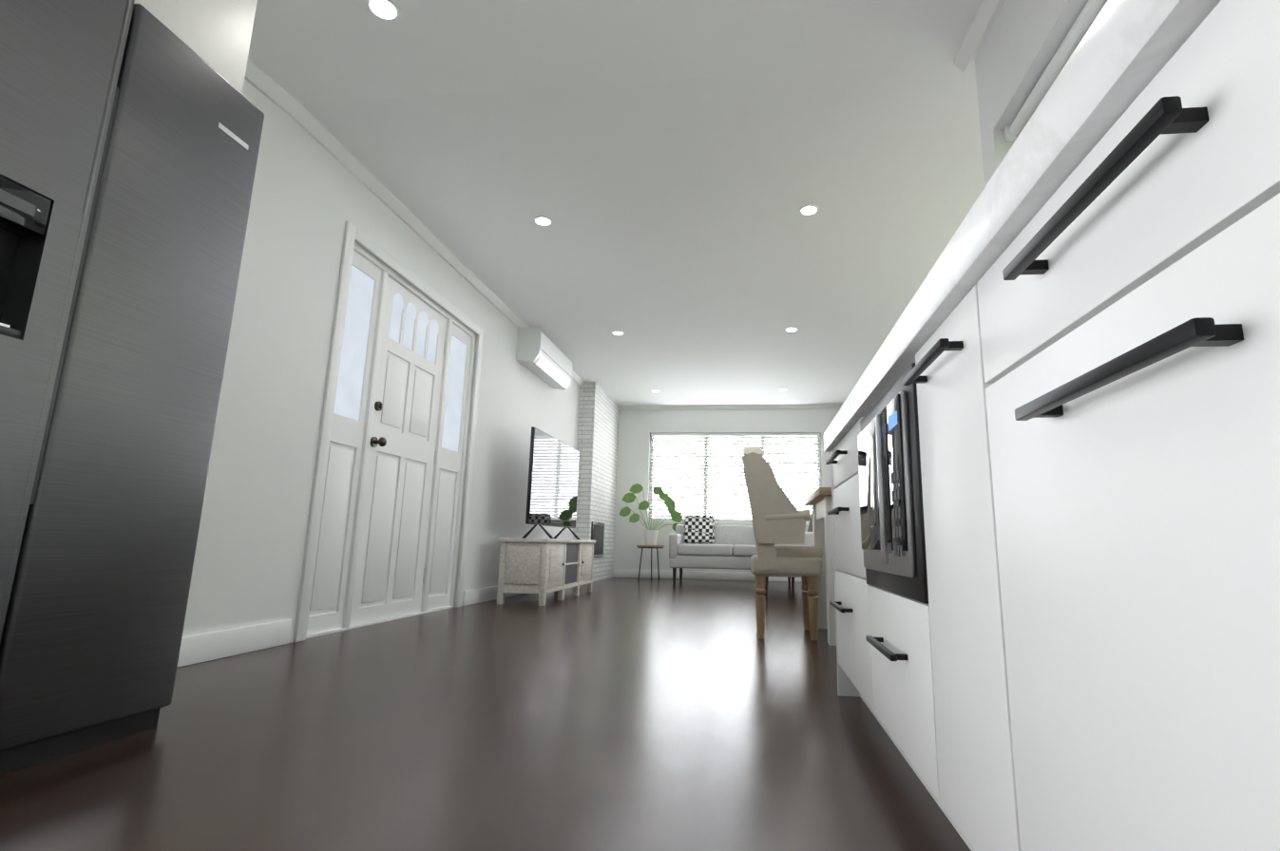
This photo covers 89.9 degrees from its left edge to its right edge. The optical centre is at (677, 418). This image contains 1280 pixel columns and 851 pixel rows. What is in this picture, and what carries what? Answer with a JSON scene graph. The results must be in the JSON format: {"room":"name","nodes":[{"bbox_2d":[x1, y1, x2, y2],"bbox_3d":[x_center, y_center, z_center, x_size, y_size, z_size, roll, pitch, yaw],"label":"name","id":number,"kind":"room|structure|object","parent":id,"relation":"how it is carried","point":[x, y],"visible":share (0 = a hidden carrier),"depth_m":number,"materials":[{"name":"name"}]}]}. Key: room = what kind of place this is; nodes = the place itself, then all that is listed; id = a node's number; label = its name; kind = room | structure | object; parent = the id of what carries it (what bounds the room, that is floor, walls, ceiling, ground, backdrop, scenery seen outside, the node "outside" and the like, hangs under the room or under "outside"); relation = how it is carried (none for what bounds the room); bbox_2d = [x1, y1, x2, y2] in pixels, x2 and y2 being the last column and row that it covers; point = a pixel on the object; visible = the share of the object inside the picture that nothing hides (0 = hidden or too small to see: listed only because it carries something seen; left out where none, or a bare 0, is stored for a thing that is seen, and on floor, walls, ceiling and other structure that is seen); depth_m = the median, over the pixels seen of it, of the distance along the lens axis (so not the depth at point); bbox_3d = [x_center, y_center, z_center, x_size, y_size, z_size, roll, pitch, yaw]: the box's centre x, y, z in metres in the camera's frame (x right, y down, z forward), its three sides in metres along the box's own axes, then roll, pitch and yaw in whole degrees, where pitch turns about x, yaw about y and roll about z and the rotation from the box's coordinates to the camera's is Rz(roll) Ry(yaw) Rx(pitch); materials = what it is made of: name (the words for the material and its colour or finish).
{"room":"kitchen","nodes":[
{"label":"kitchen","id":0,"kind":"room"},
{"bbox_2d":[182,78,580,643],"bbox_3d":[-1.815,-0.143,4.046,0.200,2.750,11.500,0,-11,7],"label":"wall","id":1,"kind":"structure","parent":0,"point":[311,196],"depth_m":3.05,"materials":[{"name":"paint"}]},
{"bbox_2d":[133,0,257,94],"bbox_3d":[-1.693,-1.367,1.727,0.570,0.549,0.835,0,-11,7],"label":"upper cabinet","id":2,"kind":"object","parent":1,"relation":"attached to","point":[216,35],"visible":0.29,"depth_m":1.96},
{"bbox_2d":[177,619,291,668],"bbox_3d":[-2.086,0.542,0.686,0.016,0.110,4.750,0,-11,7],"label":"baseboard","id":3,"kind":"structure","parent":1,"relation":"attached to","point":[200,648],"depth_m":2.66,"materials":[{"name":"paint"}]},
{"bbox_2d":[293,221,483,642],"bbox_3d":[-1.765,0.168,4.118,0.199,2.168,1.786,0,-11,7],"label":"door","id":4,"kind":"structure","parent":1,"relation":"attached to","point":[383,534],"depth_m":3.91,"materials":[{"name":"paint"}]},
{"bbox_2d":[244,58,584,386],"bbox_3d":[-1.672,-1.063,4.211,0.055,0.377,11.100,0,-11,7],"label":"crown molding","id":5,"kind":"structure","parent":1,"relation":"attached to","point":[259,80],"depth_m":3.55,"materials":[{"name":"paint"}]},
{"bbox_2d":[462,586,520,606],"bbox_3d":[-1.443,1.643,6.278,0.016,0.110,2.980,0,-11,7],"label":"baseboard","id":6,"kind":"structure","parent":1,"relation":"attached to","point":[477,596],"depth_m":5.12,"materials":[{"name":"paint"}]},
{"bbox_2d":[515,327,573,389],"bbox_3d":[-1.321,-0.582,6.487,0.226,0.334,1.108,0,-11,7],"label":"air conditioner unit","id":7,"kind":"object","parent":1,"relation":"attached to","point":[540,354],"visible":1,"depth_m":6.16,"materials":[{"name":"white plastic"}]},
{"bbox_2d":[0,577,971,850],"bbox_3d":[0.829,1.243,3.470,5.570,0.100,11.500,0,-11,7],"label":"floor","id":8,"kind":"structure","parent":0,"point":[642,715],"depth_m":1.54,"materials":[{"name":"brown wood"}]},
{"bbox_2d":[0,0,264,774],"bbox_3d":[-1.662,-0.159,1.497,0.621,1.812,0.788,0,-11,7],"label":"fridge","id":9,"kind":"object","parent":8,"relation":"on","point":[130,133],"visible":1,"depth_m":1.51,"materials":[{"name":"grey metal"}]},
{"bbox_2d":[496,541,569,606],"bbox_3d":[-1.185,1.262,5.267,0.382,0.480,0.549,0,-11,7],"label":"tv stand","id":10,"kind":"object","parent":8,"relation":"on","point":[542,567],"depth_m":5.02,"materials":[{"name":"white wood"}]},
{"bbox_2d":[521,426,580,539],"bbox_3d":[-1.121,0.648,5.903,0.280,0.908,1.420,0,-11,7],"label":"screen","id":11,"kind":"object","parent":10,"relation":"on","point":[552,485],"visible":0.98,"depth_m":5.73,"materials":[{"name":"black plastic"}]},
{"bbox_2d":[565,541,584,595],"bbox_3d":[-1.126,1.358,5.754,0.376,0.480,0.550,0,-11,7],"label":"base cabinet","id":12,"kind":"object","parent":8,"relation":"on","point":[576,548],"depth_m":5.91,"materials":[{"name":"white wood"}]},
{"bbox_2d":[580,541,595,592],"bbox_3d":[-1.073,1.454,6.239,0.382,0.480,0.545,0,-11,7],"label":"base cabinet","id":13,"kind":"object","parent":8,"relation":"on","point":[586,577],"depth_m":6.30,"materials":[{"name":"white wood"}]},
{"bbox_2d":[573,382,619,582],"bbox_3d":[-1.080,0.900,8.680,0.200,2.500,1.500,0,-11,7],"label":"chimney breast","id":14,"kind":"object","parent":8,"relation":"on","point":[598,432],"depth_m":8.28,"materials":[{"name":"white brick"}]},
{"bbox_2d":[591,521,604,557],"bbox_3d":[-1.018,1.549,8.186,0.027,0.440,0.640,0,-11,7],"label":"fireplace insert","id":15,"kind":"object","parent":14,"relation":"attached to","point":[598,532],"visible":0.83,"depth_m":8.16,"materials":[{"name":"grey metal"}]},
{"bbox_2d":[636,545,664,580],"bbox_3d":[-0.372,1.950,8.668,0.380,0.461,0.380,0,-11,7],"label":"side table","id":16,"kind":"object","parent":8,"relation":"on","point":[650,546],"visible":1,"depth_m":8.59,"materials":[{"name":"brown wood"}]},
{"bbox_2d":[619,483,683,545],"bbox_3d":[-0.347,1.315,8.783,0.878,0.829,0.223,0,-11,7],"label":"potted plant","id":17,"kind":"object","parent":16,"relation":"on","point":[650,537],"visible":1,"depth_m":8.77,"materials":[{"name":"plant"}]},
{"bbox_2d":[668,524,794,588],"bbox_3d":[0.710,1.704,8.059,1.550,0.746,0.899,0,-11,7],"label":"sofa","id":18,"kind":"object","parent":8,"relation":"on","point":[732,546],"depth_m":7.69,"materials":[{"name":"grey fabric"}]},
{"bbox_2d":[683,515,714,544],"bbox_3d":[0.281,1.441,8.325,0.401,0.364,0.187,0,-11,4],"label":"sofa pillow","id":19,"kind":"object","parent":18,"relation":"on","point":[698,529],"visible":0.42,"depth_m":8.22,"materials":[{"name":"fabric"}]},
{"bbox_2d":[742,447,822,640],"bbox_3d":[0.599,0.698,3.727,0.439,1.060,0.576,0,-11,7],"label":"wingback chair","id":20,"kind":"object","parent":8,"relation":"on","point":[778,517],"visible":1,"depth_m":3.47,"materials":[{"name":"beige fabric"}]},
{"bbox_2d":[764,512,813,598],"bbox_3d":[1.296,1.392,6.720,0.921,0.867,1.500,0,-11,7],"label":"chair","id":21,"kind":"object","parent":8,"relation":"on","point":[809,539],"depth_m":6.01,"materials":[{"name":"grey fabric"}]},
{"bbox_2d":[804,487,836,646],"bbox_3d":[1.796,0.821,3.544,2.060,0.790,0.900,0,-11,7],"label":"dining table","id":22,"kind":"object","parent":8,"relation":"on","point":[819,500],"visible":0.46,"depth_m":3.38,"materials":[{"name":"brown wood"}]},
{"bbox_2d":[823,0,1279,850],"bbox_3d":[0.600,0.090,0.192,0.644,0.900,4.195,0,-11,7],"label":"kitchen cabinet","id":23,"kind":"object","parent":8,"relation":"on","point":[1052,439],"depth_m":0.53,"materials":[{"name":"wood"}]},
{"bbox_2d":[248,0,985,405],"bbox_3d":[0.871,-1.153,3.937,5.570,0.458,11.500,0,-11,7],"label":"ceiling","id":24,"kind":"structure","parent":0,"point":[670,167],"depth_m":3.39,"materials":[{"name":"paint"}]},
{"bbox_2d":[364,0,401,21],"bbox_3d":[-1.111,-1.550,2.417,0.124,0.007,0.124,0,-11,7],"label":"recessed light","id":25,"kind":"object","parent":24,"relation":"in","point":[388,10],"visible":1,"depth_m":2.42,"materials":[{"name":"white plastic"}]},
{"bbox_2d":[533,215,553,226],"bbox_3d":[-0.859,-1.261,4.085,0.124,0.007,0.124,0,-11,7],"label":"recessed light","id":26,"kind":"object","parent":24,"relation":"in","point":[541,220],"visible":1,"depth_m":4.08,"materials":[{"name":"white plastic"}]},
{"bbox_2d":[611,330,624,335],"bbox_3d":[-0.581,-0.835,6.246,0.124,0.007,0.124,0,-11,7],"label":"recessed light","id":27,"kind":"object","parent":24,"relation":"in","point":[617,333],"depth_m":6.23,"materials":[{"name":"white plastic"}]},
{"bbox_2d":[784,326,798,332],"bbox_3d":[1.079,-0.843,6.057,0.124,0.007,0.124,0,-11,7],"label":"recessed light","id":28,"kind":"object","parent":24,"relation":"in","point":[792,329],"visible":1,"depth_m":6.04,"materials":[{"name":"white plastic"}]},
{"bbox_2d":[798,204,819,215],"bbox_3d":[0.800,-1.269,3.896,0.124,0.007,0.124,0,-11,7],"label":"recessed light","id":29,"kind":"object","parent":24,"relation":"in","point":[809,210],"visible":1,"depth_m":3.89,"materials":[{"name":"white plastic"}]},
{"bbox_2d":[613,408,840,573],"bbox_3d":[0.706,0.933,9.340,4.000,2.750,0.200,0,-11,7],"label":"wall","id":30,"kind":"structure","parent":0,"point":[637,429],"depth_m":9.36,"materials":[{"name":"paint"}]},
{"bbox_2d":[612,569,802,581],"bbox_3d":[0.870,2.206,8.959,3.600,0.110,0.016,0,-11,7],"label":"baseboard","id":31,"kind":"structure","parent":30,"relation":"attached to","point":[644,574],"depth_m":9.02,"materials":[{"name":"paint"}]},
{"bbox_2d":[618,404,842,410],"bbox_3d":[0.840,-0.169,9.410,3.740,0.055,0.055,0,-11,7],"label":"crown molding","id":32,"kind":"structure","parent":30,"relation":"attached to","point":[715,407],"depth_m":9.40,"materials":[{"name":"paint"}]},
{"bbox_2d":[644,433,821,525],"bbox_3d":[0.822,0.865,9.296,2.574,1.324,0.155,0,-11,7],"label":"living room window","id":33,"kind":"structure","parent":30,"relation":"in","point":[716,523],"depth_m":9.35,"materials":[{"name":"glass"}]},
{"bbox_2d":[649,433,821,523],"bbox_3d":[0.821,0.848,9.287,2.460,1.291,0.050,0,-11,7],"label":"blind","id":34,"kind":"object","parent":33,"relation":"attached to","point":[734,456],"visible":0.81,"depth_m":9.31,"materials":[{"name":"white plastic"}]},
{"bbox_2d":[974,38,1023,186],"bbox_3d":[2.222,-0.430,2.213,2.100,2.750,0.120,0,-11,7],"label":"wall","id":35,"kind":"structure","parent":0,"point":[996,146],"depth_m":2.46,"materials":[{"name":"paint"}]},
{"bbox_2d":[985,0,1107,130],"bbox_3d":[1.041,-0.850,0.165,0.220,2.750,4.300,0,-11,7],"label":"wall","id":36,"kind":"structure","parent":0,"point":[1024,39],"depth_m":2.17,"materials":[{"name":"paint"}]},
{"bbox_2d":[953,0,1004,72],"bbox_3d":[0.942,-1.730,0.555,0.055,0.377,4.300,0,-11,7],"label":"crown molding","id":37,"kind":"structure","parent":36,"relation":"attached to","point":[987,11],"depth_m":2.47,"materials":[{"name":"paint"}]},
{"label":"outside","id":38,"kind":"structure","parent":0,"visible":0},
{"bbox_2d":[651,439,818,519],"bbox_3d":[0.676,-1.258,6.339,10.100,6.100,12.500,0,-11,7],"label":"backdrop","id":39,"kind":"structure","parent":38,"point":[728,476],"depth_m":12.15,"materials":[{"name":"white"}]},
{"bbox_3d":[1.213,-0.862,1.363,0.060,0.825,1.924,0,-11,7],"label":"kitchen window","id":40,"kind":"structure","parent":0,"visible":0},
{"bbox_2d":[1004,0,1106,142],"bbox_3d":[1.133,-1.034,1.406,0.052,0.476,1.922,0,-11,7],"label":"blinds","id":41,"kind":"object","parent":40,"relation":"attached to","point":[1087,15],"visible":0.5,"depth_m":2.02,"materials":[{"name":"white plastic"}]}
]}

